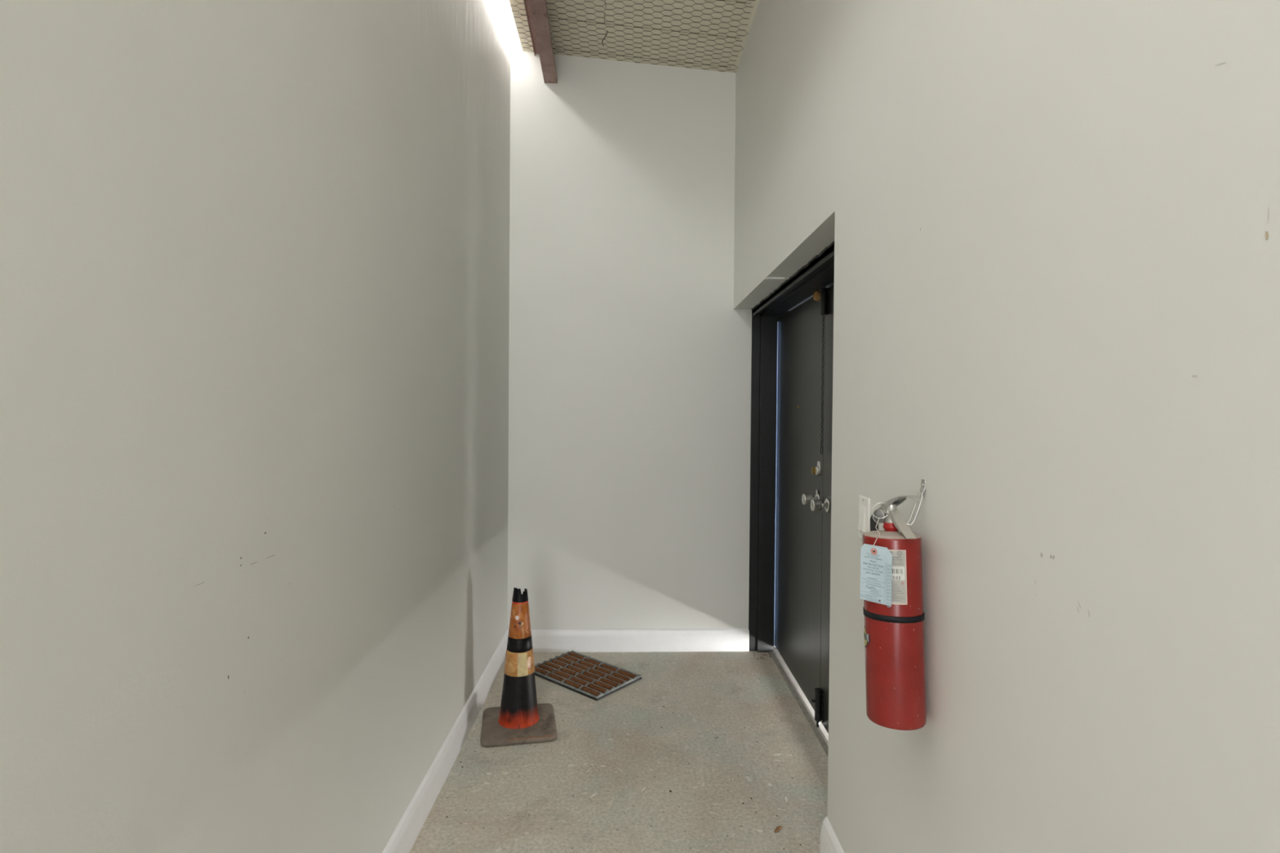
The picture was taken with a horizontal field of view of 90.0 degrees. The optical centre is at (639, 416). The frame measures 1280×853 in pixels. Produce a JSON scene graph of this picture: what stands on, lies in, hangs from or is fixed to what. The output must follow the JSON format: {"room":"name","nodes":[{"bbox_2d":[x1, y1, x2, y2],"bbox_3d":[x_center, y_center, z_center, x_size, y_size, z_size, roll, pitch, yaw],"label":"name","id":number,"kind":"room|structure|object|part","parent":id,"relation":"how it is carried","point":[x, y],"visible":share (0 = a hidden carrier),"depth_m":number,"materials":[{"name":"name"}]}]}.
{"room":"corridor","nodes":[
{"label":"corridor","id":0,"kind":"room"},
{"bbox_2d":[0,0,511,852],"bbox_3d":[-0.826,-0.418,0.843,0.141,3.800,6.520,0,1,-1],"label":"wall","id":1,"kind":"structure","parent":0,"point":[254,255],"depth_m":1.24,"materials":[{"name":"paint"}]},
{"bbox_2d":[382,629,508,852],"bbox_3d":[-0.762,1.414,0.767,0.015,0.139,6.315,0,1,-1],"label":"baseboard","id":2,"kind":"structure","parent":1,"relation":"attached to","point":[407,830],"depth_m":2.55,"materials":[{"name":"white paint"}]},
{"bbox_2d":[493,0,522,49],"bbox_3d":[-0.626,-2.129,0.721,0.229,0.123,6.317,0,1,-1],"label":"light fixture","id":3,"kind":"structure","parent":1,"relation":"in","point":[504,9],"depth_m":3.60,"materials":[{"name":"white plastic"}]},
{"bbox_3d":[-0.634,-2.129,0.720,0.086,0.123,6.320,0,1,-2],"label":"pane","id":4,"kind":"part","parent":3,"relation":"part of","materials":[{"name":"white plastic"}]},
{"bbox_2d":[409,651,827,852],"bbox_3d":[-0.006,1.548,0.832,1.835,0.121,6.620,0,1,-1],"label":"floor","id":5,"kind":"structure","parent":0,"point":[558,804],"depth_m":2.63,"materials":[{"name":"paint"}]},
{"bbox_2d":[480,587,556,746],"bbox_3d":[-0.565,1.123,3.001,0.338,0.659,0.338,1,1,-11],"label":"traffic cone","id":6,"kind":"object","parent":5,"relation":"on","point":[519,718],"visible":1,"depth_m":2.94,"materials":[{"name":"rubber"}]},
{"bbox_2d":[534,649,641,701],"bbox_3d":[-0.317,1.435,3.589,0.557,0.026,0.360,1,1,40],"label":"door mat","id":7,"kind":"object","parent":5,"relation":"on","point":[588,677],"visible":1,"depth_m":3.55,"materials":[{"name":"black rubber"}]},
{"bbox_2d":[446,653,800,849],"bbox_3d":[0.023,1.456,3.033,1.574,0.004,1.799,0,1,-1],"label":"crumbs","id":8,"kind":"object","parent":5,"relation":"on","point":[768,653],"visible":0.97,"depth_m":2.70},
{"bbox_2d":[774,826,782,832],"bbox_3d":[0.493,1.469,2.281,0.014,0.005,0.047,1,1,36],"label":"scrap","id":9,"kind":"object","parent":5,"relation":"on","point":[778,828],"visible":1,"depth_m":2.28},
{"bbox_2d":[507,49,751,629],"bbox_3d":[0.029,-0.455,4.012,1.938,3.800,0.205,0,1,-1],"label":"wall","id":10,"kind":"structure","parent":0,"point":[630,350],"depth_m":3.92,"materials":[{"name":"paint"}]},
{"bbox_2d":[531,628,749,652],"bbox_3d":[-0.062,1.377,3.942,1.475,0.137,0.015,0,1,-2],"label":"baseboard","id":11,"kind":"structure","parent":10,"relation":"attached to","point":[656,640],"depth_m":3.94,"materials":[{"name":"white paint"}]},
{"bbox_2d":[509,0,759,72],"bbox_3d":[-0.015,-2.115,0.770,1.313,0.294,6.400,0,1,-1],"label":"ceiling","id":12,"kind":"structure","parent":0,"point":[754,4],"depth_m":3.55,"materials":[{"name":"metal"}]},
{"bbox_2d":[523,0,557,83],"bbox_3d":[-0.389,-2.021,0.727,0.138,0.281,6.333,0,1,-3],"label":"beam","id":13,"kind":"structure","parent":12,"relation":"attached to","point":[536,11],"depth_m":3.46,"materials":[{"name":"brown wood"}]},
{"bbox_2d":[510,0,755,71],"bbox_3d":[-0.018,-2.119,2.546,1.346,0.144,2.709,0,1,-1],"label":"netting","id":14,"kind":"object","parent":12,"relation":"attached to","point":[585,21],"visible":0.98,"depth_m":3.55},
{"bbox_2d":[733,0,1279,852],"bbox_3d":[0.797,-0.404,0.783,0.361,3.800,6.355,0,1,-1],"label":"wall","id":15,"kind":"structure","parent":0,"point":[1053,225],"depth_m":0.95,"materials":[{"name":"paint"}]},
{"bbox_2d":[748,240,834,652],"bbox_3d":[0.816,0.405,3.012,0.260,2.121,2.032,0,1,-1],"label":"trim","id":16,"kind":"structure","parent":15,"relation":"attached to","point":[800,287],"depth_m":3.94,"materials":[{"name":"black paint"}]},
{"bbox_2d":[768,648,828,756],"bbox_3d":[0.846,1.499,3.018,0.074,0.092,1.910,0,1,-1],"label":"trim","id":17,"kind":"structure","parent":15,"relation":"attached to","point":[820,732],"depth_m":3.29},
{"bbox_2d":[775,297,825,711],"bbox_3d":[0.839,0.412,3.486,0.118,2.034,0.932,0,1,-1],"label":"door","id":18,"kind":"structure","parent":15,"relation":"in","point":[800,459],"depth_m":3.41,"materials":[{"name":"black metal"}]},
{"bbox_3d":[0.818,0.398,3.093,0.062,0.054,0.054,0,1,-1],"label":"knob","id":19,"kind":"part","parent":18,"relation":"part of","materials":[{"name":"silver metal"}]},
{"bbox_2d":[810,284,834,733],"bbox_3d":[0.852,0.420,2.530,0.118,2.076,0.973,0,1,-1],"label":"door","id":20,"kind":"structure","parent":15,"relation":"in","point":[821,695],"depth_m":2.95,"materials":[{"name":"black metal"}]},
{"bbox_3d":[0.820,0.406,2.942,0.062,0.054,0.054,0,1,-1],"label":"knob","id":21,"kind":"part","parent":20,"relation":"part of","materials":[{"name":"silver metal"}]},
{"bbox_3d":[0.846,-0.171,2.965,0.011,0.620,0.011,1,1,44],"label":"pull chain","id":22,"kind":"part","parent":20,"relation":"part of","materials":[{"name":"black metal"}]},
{"bbox_2d":[820,817,844,852],"bbox_3d":[0.606,1.397,-0.180,0.020,0.222,4.385,0,1,-1],"label":"baseboard","id":23,"kind":"structure","parent":15,"relation":"attached to","point":[829,843],"depth_m":1.95,"materials":[{"name":"white paint"}]},
{"bbox_2d":[857,495,870,538],"bbox_3d":[0.592,0.269,1.702,0.014,0.114,0.070,0,1,-1],"label":"light switch","id":24,"kind":"object","parent":15,"relation":"attached to","point":[864,525],"visible":0.9,"depth_m":1.69,"materials":[{"name":"white plastic"}]},
{"bbox_2d":[906,479,925,526],"bbox_3d":[0.580,0.182,1.363,0.051,0.098,0.024,0,1,-1],"label":"wall hook","id":25,"kind":"object","parent":15,"relation":"attached to","point":[922,489],"visible":0.87,"depth_m":1.36,"materials":[{"name":"metal"}]},
{"bbox_2d":[862,495,926,730],"bbox_3d":[0.536,0.397,1.354,0.140,0.480,0.138,1,1,38],"label":"fire extinguisher","id":26,"kind":"object","parent":25,"relation":"hanging from","point":[894,635],"visible":0.97,"depth_m":1.30,"materials":[{"name":"red metal"}]},
{"bbox_2d":[860,518,892,607],"bbox_3d":[0.491,0.301,1.338,0.052,0.169,0.088,0,1,-1],"label":"tag","id":27,"kind":"object","parent":26,"relation":"attached to","point":[876,562],"visible":1,"depth_m":1.32,"materials":[{"name":"blue paper"}]},
{"bbox_2d":[860,563,891,607],"bbox_3d":[0.487,0.342,1.321,0.002,0.088,0.069,0,1,-40],"label":"print","id":28,"kind":"object","parent":27,"relation":"attached to","point":[875,578],"depth_m":1.32},
{"bbox_2d":[890,551,905,600],"bbox_3d":[0.517,0.325,1.305,0.046,0.098,0.009,1,1,22],"label":"print","id":29,"kind":"object","parent":26,"relation":"attached to","point":[898,578],"depth_m":1.30,"materials":[{"name":"grey paper"}]},
{"bbox_3d":[0.543,0.218,1.337,0.023,0.055,0.094,0,1,-8],"label":"carry handle","id":30,"kind":"part","parent":26,"relation":"part of","materials":[{"name":"metal"}]},
{"bbox_3d":[0.540,0.180,1.333,0.028,0.037,0.145,0,-3,-1],"label":"lever","id":31,"kind":"part","parent":26,"relation":"part of","materials":[{"name":"metal"}]}
]}

